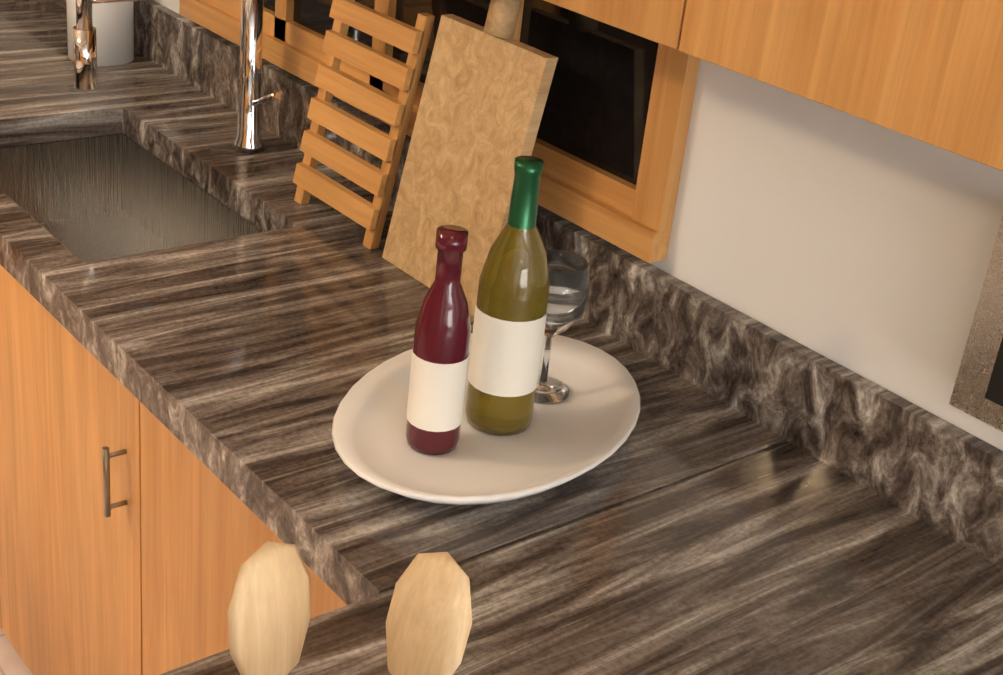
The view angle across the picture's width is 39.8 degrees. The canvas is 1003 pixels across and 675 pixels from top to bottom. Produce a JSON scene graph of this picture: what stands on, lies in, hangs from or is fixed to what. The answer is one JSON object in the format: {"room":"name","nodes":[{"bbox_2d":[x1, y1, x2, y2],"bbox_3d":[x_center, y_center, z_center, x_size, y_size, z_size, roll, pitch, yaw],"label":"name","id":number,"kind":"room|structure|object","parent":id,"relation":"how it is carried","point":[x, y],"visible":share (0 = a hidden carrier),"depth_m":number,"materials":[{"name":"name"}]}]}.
{"room":"kitchen","nodes":[
{"label":"kitchen","id":0,"kind":"room"},
{"bbox_2d":[0,628,32,674],"bbox_3d":[-1.208,1.819,-0.066,5.400,0.100,10.900,-14,33,-37],"label":"floor","id":1,"kind":"structure","parent":0,"point":[12,662],"depth_m":2.46,"materials":[{"name":"tile"}]},
{"bbox_2d":[0,265,36,308],"bbox_3d":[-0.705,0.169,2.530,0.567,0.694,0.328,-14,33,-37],"label":"base cabinet","id":2,"kind":"object","parent":1,"relation":"on","point":[12,292],"depth_m":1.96,"materials":[{"name":"brown wood"}]},
{"bbox_2d":[0,301,59,674],"bbox_3d":[-0.507,0.298,2.314,0.567,0.694,0.312,-14,33,-37],"label":"base cabinet","id":3,"kind":"object","parent":1,"relation":"on","point":[29,595],"depth_m":2.09,"materials":[{"name":"brown wood"}]},
{"bbox_2d":[48,312,127,674],"bbox_3d":[-0.331,0.340,2.098,0.567,0.844,0.231,-14,33,-37],"label":"base cabinet","id":4,"kind":"object","parent":1,"relation":"on","point":[88,401],"depth_m":1.89,"materials":[{"name":"brown wood"}]},
{"bbox_2d":[124,386,346,674],"bbox_3d":[-0.094,0.495,1.839,0.567,0.844,0.537,-14,33,-37],"label":"base cabinet","id":5,"kind":"object","parent":1,"relation":"on","point":[135,533],"depth_m":1.67,"materials":[{"name":"brown wood"}]},
{"bbox_2d":[160,568,463,674],"bbox_3d":[-0.600,0.588,0.484,1.830,0.060,0.740,-14,33,-37],"label":"countertop","id":6,"kind":"structure","parent":5,"relation":"on","point":[350,639],"depth_m":1.19,"materials":[{"name":"brown stone"}]},
{"bbox_2d":[227,541,471,674],"bbox_3d":[-0.082,0.294,0.691,0.164,0.392,0.173,-14,33,-37],"label":"wooden spoons","id":7,"kind":"object","parent":6,"relation":"on","point":[428,622],"visible":1,"depth_m":0.67,"materials":[{"name":"beige wood"}]},
{"bbox_2d":[0,0,1002,674],"bbox_3d":[-0.668,-0.362,2.289,0.587,0.169,4.027,-14,33,-37],"label":"countertop","id":8,"kind":"structure","parent":5,"relation":"on","point":[750,496],"depth_m":1.53,"materials":[{"name":"brown stone"}]},
{"bbox_2d":[66,0,133,65],"bbox_3d":[-0.763,-0.680,2.629,0.124,0.300,0.124,-14,33,-37],"label":"paper towel roll","id":9,"kind":"object","parent":8,"relation":"on","point":[113,23],"visible":0.69,"depth_m":2.63,"materials":[{"name":"white paper"}]},
{"bbox_2d":[0,133,262,262],"bbox_3d":[-0.624,-0.138,2.191,0.354,0.155,0.624,-14,33,-37],"label":"sink basin","id":10,"kind":"object","parent":8,"relation":"in","point":[90,199],"visible":0.19,"depth_m":2.40,"materials":[{"name":"silver metal"}]},
{"bbox_2d":[73,0,279,152],"bbox_3d":[-0.484,-0.483,2.111,0.322,0.458,0.113,-14,33,-37],"label":"spring faucet","id":11,"kind":"object","parent":8,"relation":"on","point":[251,101],"visible":1,"depth_m":2.22,"materials":[{"name":"silver metal"}]},
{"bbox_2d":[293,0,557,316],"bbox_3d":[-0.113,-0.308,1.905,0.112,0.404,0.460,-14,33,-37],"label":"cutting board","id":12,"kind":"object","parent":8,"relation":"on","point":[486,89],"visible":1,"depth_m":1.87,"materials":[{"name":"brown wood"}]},
{"bbox_2d":[332,333,639,504],"bbox_3d":[-0.011,0.089,1.540,0.416,0.034,0.318,-14,33,-37],"label":"tray","id":13,"kind":"object","parent":8,"relation":"on","point":[588,423],"visible":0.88,"depth_m":1.50,"materials":[{"name":"white ceramic"}]},
{"bbox_2d":[406,225,470,454],"bbox_3d":[-0.062,0.003,1.434,0.059,0.245,0.058,-14,33,-37],"label":"bottle","id":14,"kind":"object","parent":13,"relation":"on","point":[439,368],"visible":1,"depth_m":1.42,"materials":[{"name":"red glass"}]},
{"bbox_2d":[465,156,549,435],"bbox_3d":[0.012,-0.045,1.481,0.078,0.305,0.078,-14,33,-37],"label":"wine bottle","id":15,"kind":"object","parent":13,"relation":"on","point":[510,315],"visible":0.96,"depth_m":1.46,"materials":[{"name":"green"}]},
{"bbox_2d":[534,249,589,402],"bbox_3d":[0.056,-0.012,1.585,0.076,0.165,0.076,-14,33,-37],"label":"wine glass","id":16,"kind":"object","parent":13,"relation":"on","point":[569,287],"visible":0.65,"depth_m":1.56,"materials":[{"name":"clear glass"}]},
{"bbox_2d":[154,0,1002,450],"bbox_3d":[1.278,0.374,0.587,0.120,2.440,9.570,-14,33,-37],"label":"wall","id":17,"kind":"structure","parent":0,"point":[860,246],"depth_m":1.51,"materials":[{"name":"white paint"}]},
{"bbox_2d":[179,0,699,262],"bbox_3d":[-0.178,-0.498,2.074,0.030,0.334,1.260,-14,33,-37],"label":"window","id":18,"kind":"structure","parent":17,"relation":"in","point":[610,144],"depth_m":1.78,"materials":[{"name":"orange wood"}]},
{"bbox_2d":[544,0,659,41],"bbox_3d":[0.079,-0.762,1.448,0.267,0.726,0.730,-14,33,-37],"label":"upper cabinet","id":19,"kind":"object","parent":17,"relation":"attached to","point":[637,17],"depth_m":1.32,"materials":[{"name":"brown wood"}]},
{"bbox_2d":[656,0,1002,170],"bbox_3d":[0.529,-0.468,0.956,0.267,0.726,0.728,-14,33,-37],"label":"upper cabinet","id":20,"kind":"object","parent":17,"relation":"attached to","point":[929,71],"depth_m":1.11,"materials":[{"name":"brown wood"}]},
{"bbox_2d":[949,216,1002,431],"bbox_3d":[0.612,0.060,1.204,0.050,0.202,0.440,-14,33,-37],"label":"picture frame","id":21,"kind":"object","parent":17,"relation":"attached to","point":[977,392],"visible":1,"depth_m":1.34,"materials":[{"name":"silver stone"}]}
]}

